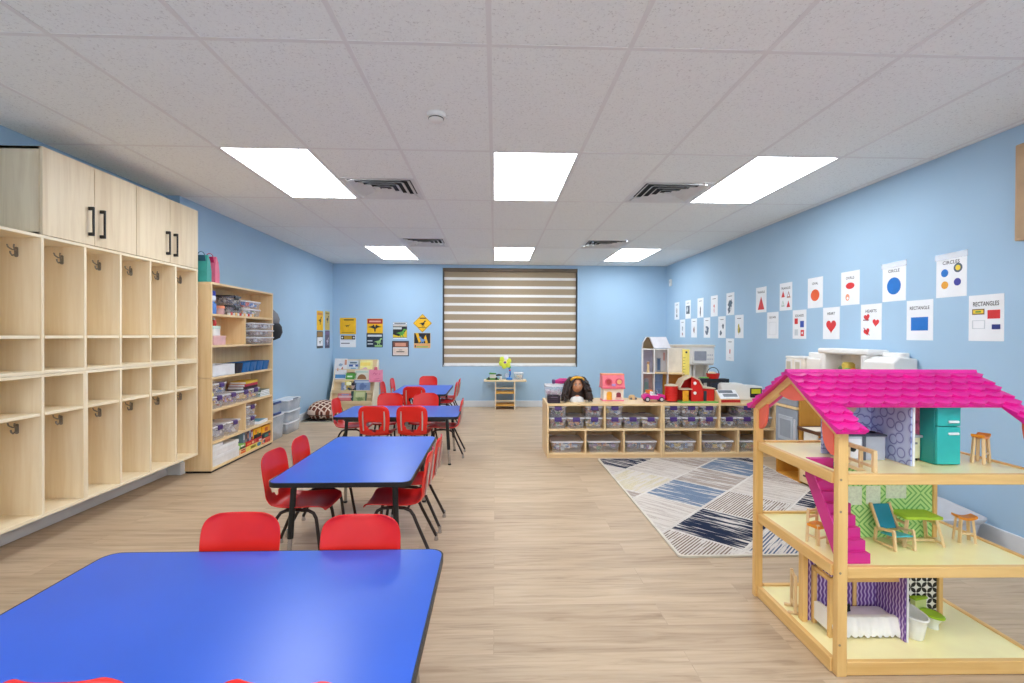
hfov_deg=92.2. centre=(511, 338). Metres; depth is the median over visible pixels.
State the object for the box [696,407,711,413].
toy pieces
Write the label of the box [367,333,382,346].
sign
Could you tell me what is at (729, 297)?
picture
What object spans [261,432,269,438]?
game box
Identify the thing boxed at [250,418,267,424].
paper pad
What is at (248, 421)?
toy pieces
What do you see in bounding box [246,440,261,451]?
game box
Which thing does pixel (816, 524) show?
high chair
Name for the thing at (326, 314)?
picture
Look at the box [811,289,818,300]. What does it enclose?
picture
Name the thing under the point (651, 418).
storage bin
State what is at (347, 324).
picture
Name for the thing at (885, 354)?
hood
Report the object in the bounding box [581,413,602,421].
storage bin
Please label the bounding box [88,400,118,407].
shelf
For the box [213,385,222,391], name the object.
toy pieces
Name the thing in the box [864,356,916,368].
hood
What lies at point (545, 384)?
storage bin
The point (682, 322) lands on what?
picture card
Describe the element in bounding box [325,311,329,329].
sign
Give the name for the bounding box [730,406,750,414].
toy pieces
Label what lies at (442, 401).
chair
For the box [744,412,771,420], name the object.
storage bin
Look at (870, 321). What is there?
picture
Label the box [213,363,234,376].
storage bin
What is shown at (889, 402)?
dollhouse
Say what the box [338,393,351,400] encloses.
picture book
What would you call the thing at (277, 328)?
backpack
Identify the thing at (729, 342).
picture card
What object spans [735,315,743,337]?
picture card
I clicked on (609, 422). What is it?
toy pieces
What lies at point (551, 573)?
floor
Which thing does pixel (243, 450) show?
game box
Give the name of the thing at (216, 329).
box
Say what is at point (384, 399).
chair
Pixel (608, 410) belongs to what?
toy pieces
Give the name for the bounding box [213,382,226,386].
storage bin
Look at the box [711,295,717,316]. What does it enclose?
picture card
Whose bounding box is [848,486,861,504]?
print
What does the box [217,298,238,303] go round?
toy pieces
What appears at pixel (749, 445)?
toy pieces
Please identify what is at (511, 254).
ceiling light
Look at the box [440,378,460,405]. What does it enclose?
chair
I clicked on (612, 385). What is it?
house
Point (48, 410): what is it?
shelf
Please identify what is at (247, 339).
toy pieces
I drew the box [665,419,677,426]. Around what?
toy pieces
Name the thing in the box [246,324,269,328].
toy pieces
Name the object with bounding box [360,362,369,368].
picture
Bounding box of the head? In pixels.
[561,376,593,401]
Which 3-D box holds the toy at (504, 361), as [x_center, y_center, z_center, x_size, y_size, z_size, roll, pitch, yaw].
[-0.108,0.506,8.558,0.242,0.420,0.119,0,0,-2]
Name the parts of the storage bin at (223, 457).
lid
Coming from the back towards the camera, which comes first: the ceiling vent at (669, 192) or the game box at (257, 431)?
the game box at (257, 431)
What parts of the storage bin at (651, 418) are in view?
lid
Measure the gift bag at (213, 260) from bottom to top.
0.288 m
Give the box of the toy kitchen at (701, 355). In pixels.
[669,344,714,386]
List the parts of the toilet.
tank, tank lid, seat lid, bowl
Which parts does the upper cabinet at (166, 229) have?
door, handle, handle, door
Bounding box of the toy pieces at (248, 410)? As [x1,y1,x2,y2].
[246,407,253,413]
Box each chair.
[3,677,123,682]
[199,512,279,550]
[225,679,330,682]
[261,447,341,549]
[285,435,356,536]
[320,514,400,549]
[331,398,372,436]
[358,406,395,435]
[363,446,437,548]
[372,393,402,435]
[380,381,403,404]
[385,434,445,533]
[390,378,412,403]
[396,406,431,465]
[403,386,427,426]
[409,393,438,446]
[419,376,436,384]
[427,398,465,457]
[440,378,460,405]
[440,381,457,421]
[805,506,828,545]
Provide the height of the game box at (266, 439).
0.062 m
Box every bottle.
[213,291,215,313]
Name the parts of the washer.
door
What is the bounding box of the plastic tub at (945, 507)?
[937,497,986,534]
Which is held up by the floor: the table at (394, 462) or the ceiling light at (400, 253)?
the table at (394, 462)
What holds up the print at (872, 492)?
attached to the dollhouse at (889, 402)
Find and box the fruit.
[838,362,855,368]
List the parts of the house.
door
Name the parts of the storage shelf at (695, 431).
panel, panel, shelf, panel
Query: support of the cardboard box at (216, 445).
on the cardboard box at (228, 444)
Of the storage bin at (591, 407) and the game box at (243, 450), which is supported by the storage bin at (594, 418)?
the storage bin at (591, 407)
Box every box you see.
[213,326,219,335]
[213,336,225,344]
[213,439,238,456]
[213,442,222,448]
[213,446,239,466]
[238,443,244,449]
[239,447,245,454]
[245,438,255,446]
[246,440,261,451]
[253,427,260,438]
[260,424,269,434]
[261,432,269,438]
[262,436,269,443]
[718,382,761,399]
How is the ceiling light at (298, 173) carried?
attached to the grid
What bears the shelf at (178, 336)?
attached to the locker at (66, 306)
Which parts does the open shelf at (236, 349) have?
panel, panel, panel, panel, panel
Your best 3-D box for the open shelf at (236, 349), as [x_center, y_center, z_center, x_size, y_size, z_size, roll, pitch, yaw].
[-2.893,0.354,5.115,0.253,1.752,1.250,0,0,-2]
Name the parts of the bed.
post, canopy rail, post, mattress, canopy rail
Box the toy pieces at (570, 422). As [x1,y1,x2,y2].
[566,419,581,425]
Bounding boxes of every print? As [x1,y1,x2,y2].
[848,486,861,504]
[866,486,880,503]
[886,485,905,497]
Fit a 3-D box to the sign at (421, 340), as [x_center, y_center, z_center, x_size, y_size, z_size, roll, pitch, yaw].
[-1.584,0.035,8.688,0.290,0.265,0.005,0,0,-2]
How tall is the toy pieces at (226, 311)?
0.062 m
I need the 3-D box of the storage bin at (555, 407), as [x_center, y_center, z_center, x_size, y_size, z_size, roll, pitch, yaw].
[0.475,0.762,5.295,0.186,0.120,0.354,0,0,-2]
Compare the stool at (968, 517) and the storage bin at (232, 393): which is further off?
the storage bin at (232, 393)
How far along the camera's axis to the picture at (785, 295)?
5.21 m
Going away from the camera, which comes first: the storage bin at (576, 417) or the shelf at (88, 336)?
the shelf at (88, 336)
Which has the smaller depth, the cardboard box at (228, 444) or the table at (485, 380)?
the cardboard box at (228, 444)
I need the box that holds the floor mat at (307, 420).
[299,417,344,422]
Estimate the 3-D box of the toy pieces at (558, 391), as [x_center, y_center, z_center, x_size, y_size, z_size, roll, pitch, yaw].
[0.460,0.613,5.462,0.171,0.101,0.212,0,0,-2]
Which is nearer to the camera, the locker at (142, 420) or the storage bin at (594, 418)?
the locker at (142, 420)
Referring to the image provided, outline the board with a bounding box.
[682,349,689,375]
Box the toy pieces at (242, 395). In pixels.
[223,393,246,398]
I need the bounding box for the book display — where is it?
[329,359,378,410]
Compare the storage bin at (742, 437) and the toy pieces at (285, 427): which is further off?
the toy pieces at (285, 427)
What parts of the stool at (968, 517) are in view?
leg, leg, seat, leg, leg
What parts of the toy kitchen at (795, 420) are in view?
door moulding, fridge door, cross rail, fridge door, handle, drawer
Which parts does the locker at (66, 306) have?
panel, panel, panel, panel, panel, panel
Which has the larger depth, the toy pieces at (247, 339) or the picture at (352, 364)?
the picture at (352, 364)
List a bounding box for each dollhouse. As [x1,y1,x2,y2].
[641,337,684,394]
[747,369,1023,676]
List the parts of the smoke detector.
plate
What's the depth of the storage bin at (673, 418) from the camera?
5.18 m
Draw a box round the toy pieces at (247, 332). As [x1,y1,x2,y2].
[246,331,267,334]
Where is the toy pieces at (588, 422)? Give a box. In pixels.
[583,419,599,425]
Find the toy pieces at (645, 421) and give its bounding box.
[637,419,655,425]
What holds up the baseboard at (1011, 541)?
attached to the wall at (963, 199)
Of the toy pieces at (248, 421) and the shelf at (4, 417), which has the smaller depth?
the shelf at (4, 417)
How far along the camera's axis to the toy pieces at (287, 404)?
6.44 m
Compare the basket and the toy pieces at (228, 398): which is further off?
the basket
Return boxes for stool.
[951,512,977,543]
[970,432,991,464]
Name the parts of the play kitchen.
pane, cornice, arch post, arch post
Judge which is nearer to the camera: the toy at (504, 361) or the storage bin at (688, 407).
the storage bin at (688, 407)
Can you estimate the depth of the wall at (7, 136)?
3.12 m
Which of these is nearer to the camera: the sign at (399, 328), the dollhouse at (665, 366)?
the dollhouse at (665, 366)
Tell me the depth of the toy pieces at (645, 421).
5.22 m
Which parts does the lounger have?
frame, backrest, seat, frame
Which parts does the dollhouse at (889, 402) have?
corner post, rail, rail, rail, rail, rail, rail, wall post, corner post, guard rail, rail post, guard rail, rail post, wall post, rail, rail, rail, wall post, rail, rail, rail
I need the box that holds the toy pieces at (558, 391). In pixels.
[546,389,561,396]
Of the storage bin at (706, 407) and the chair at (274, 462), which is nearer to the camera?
the chair at (274, 462)
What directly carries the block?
on the storage shelf at (583, 450)
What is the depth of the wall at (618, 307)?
8.73 m
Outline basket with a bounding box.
[706,367,719,378]
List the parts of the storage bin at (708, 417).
lid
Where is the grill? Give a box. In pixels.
[698,378,728,389]
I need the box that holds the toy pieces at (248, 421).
[246,419,253,424]
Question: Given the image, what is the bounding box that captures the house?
[599,373,624,400]
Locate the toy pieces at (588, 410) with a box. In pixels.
[583,406,598,414]
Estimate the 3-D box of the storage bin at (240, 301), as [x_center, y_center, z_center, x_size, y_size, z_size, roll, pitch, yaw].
[-2.884,-0.361,5.330,0.173,0.083,0.366,0,0,-2]
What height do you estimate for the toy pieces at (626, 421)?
0.067 m
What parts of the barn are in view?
door, shed door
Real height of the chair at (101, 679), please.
0.598 m
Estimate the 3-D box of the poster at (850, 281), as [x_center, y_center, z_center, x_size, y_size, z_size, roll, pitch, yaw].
[2.928,-0.437,4.264,0.003,0.292,0.222,0,0,-2]
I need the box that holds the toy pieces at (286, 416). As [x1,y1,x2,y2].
[279,411,297,419]
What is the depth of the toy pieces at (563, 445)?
5.20 m
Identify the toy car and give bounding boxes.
[641,391,664,401]
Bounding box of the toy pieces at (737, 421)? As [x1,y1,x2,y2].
[733,418,748,425]
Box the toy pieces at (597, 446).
[587,442,615,449]
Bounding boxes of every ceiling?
[0,0,1023,265]
[411,184,707,246]
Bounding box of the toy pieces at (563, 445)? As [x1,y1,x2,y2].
[552,443,577,449]
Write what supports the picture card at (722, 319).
attached to the wall at (963, 199)
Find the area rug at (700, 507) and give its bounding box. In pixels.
[598,458,815,557]
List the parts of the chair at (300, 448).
leg, leg, leg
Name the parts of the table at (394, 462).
leg, leg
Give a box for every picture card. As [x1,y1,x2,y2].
[674,302,678,319]
[680,319,684,336]
[685,300,690,318]
[691,318,696,337]
[697,298,703,317]
[704,317,709,337]
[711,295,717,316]
[718,316,725,337]
[726,292,733,314]
[726,338,733,360]
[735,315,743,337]
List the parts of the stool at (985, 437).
leg, leg, seat, leg, leg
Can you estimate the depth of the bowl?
5.53 m
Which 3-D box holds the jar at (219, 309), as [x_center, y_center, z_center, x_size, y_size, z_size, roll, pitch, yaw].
[-2.808,-0.272,4.728,0.086,0.085,0.086,0,0,-2]
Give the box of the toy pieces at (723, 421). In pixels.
[721,419,732,425]
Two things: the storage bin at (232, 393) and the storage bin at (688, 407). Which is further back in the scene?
the storage bin at (688, 407)
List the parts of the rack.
post, post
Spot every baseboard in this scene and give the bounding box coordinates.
[0,412,308,546]
[403,401,541,406]
[977,523,1023,554]
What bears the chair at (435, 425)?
on the floor
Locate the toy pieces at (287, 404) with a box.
[277,400,297,407]
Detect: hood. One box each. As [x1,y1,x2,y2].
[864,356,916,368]
[882,352,909,357]
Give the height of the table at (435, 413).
0.485 m
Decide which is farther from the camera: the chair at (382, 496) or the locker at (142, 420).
the locker at (142, 420)
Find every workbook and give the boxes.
[249,388,268,391]
[251,393,269,396]
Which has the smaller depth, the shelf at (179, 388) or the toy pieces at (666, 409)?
the shelf at (179, 388)
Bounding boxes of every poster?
[756,286,766,312]
[767,312,778,338]
[780,282,791,310]
[793,309,805,338]
[808,276,822,307]
[823,307,839,338]
[841,270,859,305]
[861,303,881,339]
[882,261,905,301]
[906,299,932,340]
[936,251,966,297]
[968,293,1004,340]
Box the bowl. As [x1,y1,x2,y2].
[706,373,719,378]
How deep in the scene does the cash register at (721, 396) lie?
5.21 m
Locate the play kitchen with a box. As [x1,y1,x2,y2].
[786,348,916,368]
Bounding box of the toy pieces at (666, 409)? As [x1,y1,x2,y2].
[665,407,676,412]
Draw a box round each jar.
[216,306,224,314]
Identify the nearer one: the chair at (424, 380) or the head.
the head
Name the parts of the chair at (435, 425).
leg, leg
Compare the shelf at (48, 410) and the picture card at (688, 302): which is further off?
the picture card at (688, 302)
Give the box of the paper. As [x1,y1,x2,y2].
[369,367,382,381]
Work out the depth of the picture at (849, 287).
4.27 m
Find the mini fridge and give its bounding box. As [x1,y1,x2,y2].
[919,408,960,463]
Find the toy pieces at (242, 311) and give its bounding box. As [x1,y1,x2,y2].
[237,310,255,315]
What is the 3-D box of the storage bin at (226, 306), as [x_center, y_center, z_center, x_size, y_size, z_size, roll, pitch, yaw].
[-2.872,-0.282,4.981,0.184,0.102,0.244,0,0,-2]
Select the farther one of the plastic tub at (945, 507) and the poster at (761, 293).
the poster at (761, 293)
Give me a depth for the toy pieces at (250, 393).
5.31 m
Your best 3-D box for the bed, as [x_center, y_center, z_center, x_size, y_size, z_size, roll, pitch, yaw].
[1.441,1.095,2.057,0.306,0.243,0.129,0,0,-1]
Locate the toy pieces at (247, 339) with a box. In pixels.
[246,338,266,341]
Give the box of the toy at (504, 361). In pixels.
[499,356,512,379]
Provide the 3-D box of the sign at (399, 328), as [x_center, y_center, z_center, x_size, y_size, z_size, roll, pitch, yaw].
[-1.973,-0.141,8.673,0.245,0.290,0.005,0,0,-2]
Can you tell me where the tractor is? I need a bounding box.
[486,372,501,379]
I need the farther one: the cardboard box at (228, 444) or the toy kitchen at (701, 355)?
the toy kitchen at (701, 355)
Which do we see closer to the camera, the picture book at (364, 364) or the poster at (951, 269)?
the poster at (951, 269)
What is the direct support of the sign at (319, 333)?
attached to the wall at (300, 282)
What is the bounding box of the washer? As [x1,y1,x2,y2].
[830,434,865,459]
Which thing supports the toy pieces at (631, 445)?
in the lid at (629, 438)
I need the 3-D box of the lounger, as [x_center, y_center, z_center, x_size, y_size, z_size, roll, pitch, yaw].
[1.585,0.782,2.053,0.093,0.158,0.138,0,0,-4]
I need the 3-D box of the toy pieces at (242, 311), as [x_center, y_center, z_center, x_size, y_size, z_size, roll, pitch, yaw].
[-2.880,-0.277,5.329,0.150,0.053,0.302,0,0,-2]
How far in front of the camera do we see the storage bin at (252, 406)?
5.29 m
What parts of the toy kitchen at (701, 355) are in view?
cornice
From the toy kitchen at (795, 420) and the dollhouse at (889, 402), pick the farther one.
the toy kitchen at (795, 420)
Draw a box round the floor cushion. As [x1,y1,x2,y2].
[307,400,342,418]
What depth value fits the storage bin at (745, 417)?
5.29 m
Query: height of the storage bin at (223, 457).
0.095 m
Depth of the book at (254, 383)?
5.14 m
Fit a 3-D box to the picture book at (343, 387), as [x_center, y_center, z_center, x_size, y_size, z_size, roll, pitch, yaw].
[-2.799,0.830,8.351,0.190,0.170,0.064,0,0,-2]
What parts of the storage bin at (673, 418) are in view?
lid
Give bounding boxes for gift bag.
[198,251,211,281]
[207,253,219,282]
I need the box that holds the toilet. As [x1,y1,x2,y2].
[910,596,945,629]
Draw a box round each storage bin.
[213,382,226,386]
[213,391,237,396]
[213,394,224,400]
[213,418,239,424]
[213,423,225,429]
[216,295,240,299]
[216,305,240,309]
[222,389,249,393]
[230,308,260,310]
[239,300,260,303]
[246,323,273,324]
[246,404,255,408]
[246,415,255,420]
[273,400,280,415]
[273,418,300,424]
[274,407,300,412]
[276,396,300,400]
[544,383,563,386]
[549,406,566,409]
[549,413,566,421]
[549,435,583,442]
[563,413,584,421]
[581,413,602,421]
[584,406,602,409]
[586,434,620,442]
[606,406,622,409]
[606,412,622,421]
[618,412,640,421]
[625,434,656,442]
[634,412,658,421]
[665,406,680,409]
[665,412,680,421]
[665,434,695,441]
[673,412,698,421]
[681,406,698,409]
[690,412,716,420]
[699,406,716,409]
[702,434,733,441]
[721,413,736,420]
[726,412,752,420]
[735,406,750,409]
[739,434,766,441]
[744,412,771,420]
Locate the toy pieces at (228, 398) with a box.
[214,396,232,402]
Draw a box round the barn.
[664,375,717,402]
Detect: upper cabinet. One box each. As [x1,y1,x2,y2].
[0,145,135,254]
[135,185,197,268]
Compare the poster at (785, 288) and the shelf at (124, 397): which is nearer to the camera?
the shelf at (124, 397)
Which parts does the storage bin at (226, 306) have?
lid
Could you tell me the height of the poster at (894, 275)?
0.292 m
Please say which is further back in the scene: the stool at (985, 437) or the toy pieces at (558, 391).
the toy pieces at (558, 391)
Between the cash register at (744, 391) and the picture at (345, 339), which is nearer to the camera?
the cash register at (744, 391)
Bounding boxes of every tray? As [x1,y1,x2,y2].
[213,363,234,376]
[228,362,249,371]
[235,363,242,373]
[238,361,256,370]
[247,360,268,368]
[255,361,262,369]
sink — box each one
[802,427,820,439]
[915,434,922,459]
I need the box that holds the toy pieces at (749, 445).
[739,442,752,448]
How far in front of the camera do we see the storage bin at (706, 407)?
5.18 m
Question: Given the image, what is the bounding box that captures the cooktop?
[863,432,886,436]
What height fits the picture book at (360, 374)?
0.197 m
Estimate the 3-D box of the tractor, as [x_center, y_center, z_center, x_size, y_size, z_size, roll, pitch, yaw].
[-0.311,0.653,8.529,0.266,0.125,0.120,0,0,-2]
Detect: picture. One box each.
[325,313,328,327]
[341,335,354,343]
[342,319,353,332]
[349,362,357,368]
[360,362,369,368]
[686,306,689,313]
[728,296,731,313]
[758,298,763,309]
[781,291,789,306]
[795,318,803,335]
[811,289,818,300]
[826,320,835,331]
[845,283,853,300]
[863,314,878,335]
[887,277,900,293]
[911,317,927,330]
[941,263,961,288]
[972,309,999,328]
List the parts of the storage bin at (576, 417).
lid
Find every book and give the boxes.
[227,384,257,389]
[228,382,257,386]
[229,432,244,442]
[230,379,257,383]
[333,359,347,378]
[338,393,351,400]
[341,382,349,389]
[345,373,355,378]
[345,381,352,389]
[347,360,359,368]
[349,381,355,389]
[351,391,365,400]
[354,370,368,378]
[354,380,369,389]
[358,360,372,368]
[365,393,371,400]
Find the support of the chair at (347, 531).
on the floor
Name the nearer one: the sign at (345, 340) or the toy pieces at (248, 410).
the toy pieces at (248, 410)
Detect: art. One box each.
[250,442,260,448]
[254,430,260,438]
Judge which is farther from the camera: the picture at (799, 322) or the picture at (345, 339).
the picture at (345, 339)
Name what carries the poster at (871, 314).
attached to the wall at (963, 199)
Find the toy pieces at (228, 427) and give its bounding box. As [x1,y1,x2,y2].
[215,424,235,431]
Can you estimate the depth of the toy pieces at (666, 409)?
5.22 m
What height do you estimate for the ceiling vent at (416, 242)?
0.066 m
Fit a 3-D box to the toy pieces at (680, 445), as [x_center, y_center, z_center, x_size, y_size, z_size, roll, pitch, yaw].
[1.777,1.145,5.360,0.282,0.073,0.313,0,0,-2]
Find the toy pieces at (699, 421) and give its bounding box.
[695,418,710,425]
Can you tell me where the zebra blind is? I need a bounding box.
[442,268,577,366]
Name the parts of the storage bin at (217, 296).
lid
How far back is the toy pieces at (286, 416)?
6.38 m
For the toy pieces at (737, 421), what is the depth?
5.25 m
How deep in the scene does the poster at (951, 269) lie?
3.32 m
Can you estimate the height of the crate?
0.080 m
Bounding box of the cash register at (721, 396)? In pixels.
[714,390,740,403]
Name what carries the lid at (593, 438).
on the storage shelf at (583, 450)
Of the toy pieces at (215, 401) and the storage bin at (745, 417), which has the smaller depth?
the toy pieces at (215, 401)
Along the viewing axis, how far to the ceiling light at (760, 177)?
3.90 m
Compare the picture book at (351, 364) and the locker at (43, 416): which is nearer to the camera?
the locker at (43, 416)
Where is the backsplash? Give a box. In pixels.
[695,365,703,377]
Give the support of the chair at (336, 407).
on the floor
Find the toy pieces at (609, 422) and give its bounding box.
[606,419,620,425]
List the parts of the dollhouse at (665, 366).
painted door, door, roof panel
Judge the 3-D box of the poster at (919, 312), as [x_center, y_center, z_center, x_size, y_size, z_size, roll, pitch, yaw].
[2.951,-0.133,3.566,0.003,0.292,0.222,0,0,-2]
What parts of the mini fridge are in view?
door, door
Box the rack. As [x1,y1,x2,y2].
[784,568,797,614]
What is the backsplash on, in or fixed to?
on the toy kitchen at (701, 355)
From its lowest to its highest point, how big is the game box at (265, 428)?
0.085 m
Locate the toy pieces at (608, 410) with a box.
[606,408,619,414]
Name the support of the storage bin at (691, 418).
on the storage shelf at (695, 431)
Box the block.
[628,395,636,399]
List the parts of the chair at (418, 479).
leg, leg, leg, rod, rod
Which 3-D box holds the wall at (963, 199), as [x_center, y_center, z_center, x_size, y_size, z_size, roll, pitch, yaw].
[3.024,0.004,3.228,0.120,2.521,11.440,0,0,-2]
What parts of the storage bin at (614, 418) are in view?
lid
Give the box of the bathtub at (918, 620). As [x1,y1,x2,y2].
[909,603,929,640]
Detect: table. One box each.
[0,549,442,682]
[269,436,435,549]
[333,406,460,464]
[392,385,452,429]
[484,379,526,409]
[887,509,945,547]
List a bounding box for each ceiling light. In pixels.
[220,148,355,197]
[364,246,418,259]
[493,152,577,200]
[494,248,534,260]
[604,249,660,261]
[690,157,838,203]
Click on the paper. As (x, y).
(375, 375)
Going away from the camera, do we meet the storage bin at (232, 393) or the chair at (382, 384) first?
the storage bin at (232, 393)
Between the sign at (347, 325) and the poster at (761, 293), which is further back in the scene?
the sign at (347, 325)
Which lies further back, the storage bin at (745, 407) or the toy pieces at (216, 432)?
the storage bin at (745, 407)
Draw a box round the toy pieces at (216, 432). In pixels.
[213,429,221,436]
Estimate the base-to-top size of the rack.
0.170 m
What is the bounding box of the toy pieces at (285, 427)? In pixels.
[277,423,294,431]
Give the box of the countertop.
[797,426,820,436]
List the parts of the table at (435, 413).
leg, apron rail, leg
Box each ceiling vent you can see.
[339,177,423,198]
[399,238,448,246]
[580,240,631,248]
[625,182,714,202]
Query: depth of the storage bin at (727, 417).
5.20 m
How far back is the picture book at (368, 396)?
8.26 m
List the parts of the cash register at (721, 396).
key panel, drawer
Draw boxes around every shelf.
[0,335,39,338]
[0,413,39,422]
[44,335,82,338]
[44,406,82,414]
[87,335,118,337]
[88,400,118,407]
[122,335,148,337]
[122,395,148,401]
[151,335,173,337]
[152,390,174,395]
[177,335,195,337]
[177,386,196,391]
[183,282,272,472]
[496,390,513,393]
[496,402,513,405]
[542,398,662,457]
[654,400,775,457]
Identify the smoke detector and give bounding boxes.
[426,110,445,123]
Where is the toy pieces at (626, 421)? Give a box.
[620,419,637,425]
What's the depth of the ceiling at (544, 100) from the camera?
2.59 m
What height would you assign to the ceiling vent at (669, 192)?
0.066 m
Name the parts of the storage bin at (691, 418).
lid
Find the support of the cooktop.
in the range
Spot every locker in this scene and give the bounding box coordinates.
[0,226,197,377]
[0,370,85,534]
[83,361,197,499]
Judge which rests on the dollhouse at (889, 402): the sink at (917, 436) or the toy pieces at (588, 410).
the sink at (917, 436)
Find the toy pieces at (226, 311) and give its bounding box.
[224,309,236,313]
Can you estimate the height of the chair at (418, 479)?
0.598 m
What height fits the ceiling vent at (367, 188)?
0.066 m
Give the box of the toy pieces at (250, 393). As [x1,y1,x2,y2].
[237,390,255,396]
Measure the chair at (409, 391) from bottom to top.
0.598 m
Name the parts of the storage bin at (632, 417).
lid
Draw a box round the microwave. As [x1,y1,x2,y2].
[692,348,713,363]
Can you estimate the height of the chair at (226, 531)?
0.598 m
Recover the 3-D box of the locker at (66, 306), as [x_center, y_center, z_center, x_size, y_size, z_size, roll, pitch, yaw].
[-2.930,-0.204,3.215,0.284,0.822,2.438,0,0,-2]
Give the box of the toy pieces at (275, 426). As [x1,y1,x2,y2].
[273,423,280,437]
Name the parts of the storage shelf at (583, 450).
panel, panel, shelf, panel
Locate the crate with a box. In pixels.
[547,394,559,402]
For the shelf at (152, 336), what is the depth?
3.97 m
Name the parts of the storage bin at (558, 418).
lid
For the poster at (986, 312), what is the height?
0.292 m
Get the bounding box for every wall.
[0,125,165,196]
[166,195,332,462]
[333,264,666,400]
[666,124,1023,537]
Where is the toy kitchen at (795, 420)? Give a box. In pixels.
[775,397,833,483]
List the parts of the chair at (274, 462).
leg, leg, leg, leg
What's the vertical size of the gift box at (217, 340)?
0.088 m
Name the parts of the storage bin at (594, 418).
lid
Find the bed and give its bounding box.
[811,565,900,637]
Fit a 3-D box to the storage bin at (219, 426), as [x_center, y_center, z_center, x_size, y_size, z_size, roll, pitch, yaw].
[-2.884,0.886,4.659,0.259,0.137,0.254,0,0,-2]
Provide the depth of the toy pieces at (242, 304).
5.23 m
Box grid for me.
[0,0,1023,265]
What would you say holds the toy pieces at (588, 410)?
in the storage bin at (591, 407)
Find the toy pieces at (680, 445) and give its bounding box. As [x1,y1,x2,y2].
[665,442,692,449]
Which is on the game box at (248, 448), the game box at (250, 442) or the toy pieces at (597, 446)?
the game box at (250, 442)
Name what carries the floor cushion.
on the floor mat at (307, 420)
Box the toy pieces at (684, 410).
[677,407,696,414]
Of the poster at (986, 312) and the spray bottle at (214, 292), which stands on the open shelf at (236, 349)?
the spray bottle at (214, 292)
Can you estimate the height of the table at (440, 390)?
0.485 m
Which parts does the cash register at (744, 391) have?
screen frame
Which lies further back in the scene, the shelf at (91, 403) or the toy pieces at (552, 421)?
the toy pieces at (552, 421)
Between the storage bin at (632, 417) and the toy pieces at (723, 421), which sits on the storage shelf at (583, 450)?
the storage bin at (632, 417)
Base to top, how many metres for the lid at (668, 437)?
0.120 m
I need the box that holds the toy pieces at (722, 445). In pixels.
[702,442,726,449]
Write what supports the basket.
on the grill
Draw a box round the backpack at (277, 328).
[273,310,282,339]
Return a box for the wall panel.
[1015,143,1023,240]
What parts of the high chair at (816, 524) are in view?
leg, seat, leg, leg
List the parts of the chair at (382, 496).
leg, leg, leg, rod, rod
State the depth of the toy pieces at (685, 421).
5.26 m
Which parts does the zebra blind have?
rail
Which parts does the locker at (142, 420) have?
panel, panel, panel, panel, panel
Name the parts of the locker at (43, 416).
panel, panel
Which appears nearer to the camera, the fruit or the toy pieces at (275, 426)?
the fruit
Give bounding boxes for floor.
[0,407,1023,682]
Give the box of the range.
[863,427,886,459]
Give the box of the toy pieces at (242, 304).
[233,302,256,307]
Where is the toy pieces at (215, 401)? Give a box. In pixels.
[213,399,219,405]
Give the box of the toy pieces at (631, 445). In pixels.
[625,442,652,449]
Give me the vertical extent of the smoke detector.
0.044 m
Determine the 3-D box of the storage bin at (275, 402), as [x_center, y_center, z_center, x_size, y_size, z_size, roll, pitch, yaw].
[-2.926,0.842,5.928,0.214,0.163,0.305,0,0,-2]
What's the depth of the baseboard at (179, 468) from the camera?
3.58 m
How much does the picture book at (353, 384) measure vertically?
0.187 m
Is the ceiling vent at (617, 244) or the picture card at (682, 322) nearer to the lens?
the ceiling vent at (617, 244)
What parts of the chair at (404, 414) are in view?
rod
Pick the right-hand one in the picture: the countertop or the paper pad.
the countertop
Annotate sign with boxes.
[317,311,322,329]
[317,331,322,347]
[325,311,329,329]
[325,331,329,347]
[340,318,355,333]
[340,335,355,346]
[367,319,382,332]
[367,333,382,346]
[392,341,408,355]
[393,322,406,338]
[413,314,431,332]
[414,333,430,347]
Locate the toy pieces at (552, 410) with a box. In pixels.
[549,408,563,415]
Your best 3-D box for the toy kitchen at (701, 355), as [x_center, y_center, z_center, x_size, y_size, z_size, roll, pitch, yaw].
[2.244,0.659,6.177,0.520,1.165,0.300,0,0,-2]
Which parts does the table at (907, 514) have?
rail, leg, leg, rail, leg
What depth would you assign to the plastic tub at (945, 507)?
3.21 m
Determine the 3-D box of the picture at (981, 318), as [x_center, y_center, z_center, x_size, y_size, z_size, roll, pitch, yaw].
[2.967,-0.122,3.083,0.003,0.130,0.178,0,0,-2]
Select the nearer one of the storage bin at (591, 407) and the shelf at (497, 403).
the storage bin at (591, 407)
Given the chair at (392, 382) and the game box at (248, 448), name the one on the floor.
the chair at (392, 382)
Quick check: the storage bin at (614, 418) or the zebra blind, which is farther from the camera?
the zebra blind
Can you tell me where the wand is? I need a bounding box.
[552,378,567,383]
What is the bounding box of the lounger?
[869,502,916,551]
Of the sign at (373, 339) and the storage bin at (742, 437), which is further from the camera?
the sign at (373, 339)
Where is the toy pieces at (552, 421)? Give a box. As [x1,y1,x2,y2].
[549,419,562,425]
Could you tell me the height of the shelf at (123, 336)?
0.018 m
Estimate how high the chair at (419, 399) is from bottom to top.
0.598 m
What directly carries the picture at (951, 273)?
attached to the poster at (951, 269)
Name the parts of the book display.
panel, panel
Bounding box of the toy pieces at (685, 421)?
[677,418,695,424]
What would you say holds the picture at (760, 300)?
attached to the poster at (761, 293)
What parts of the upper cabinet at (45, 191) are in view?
door, handle, handle, door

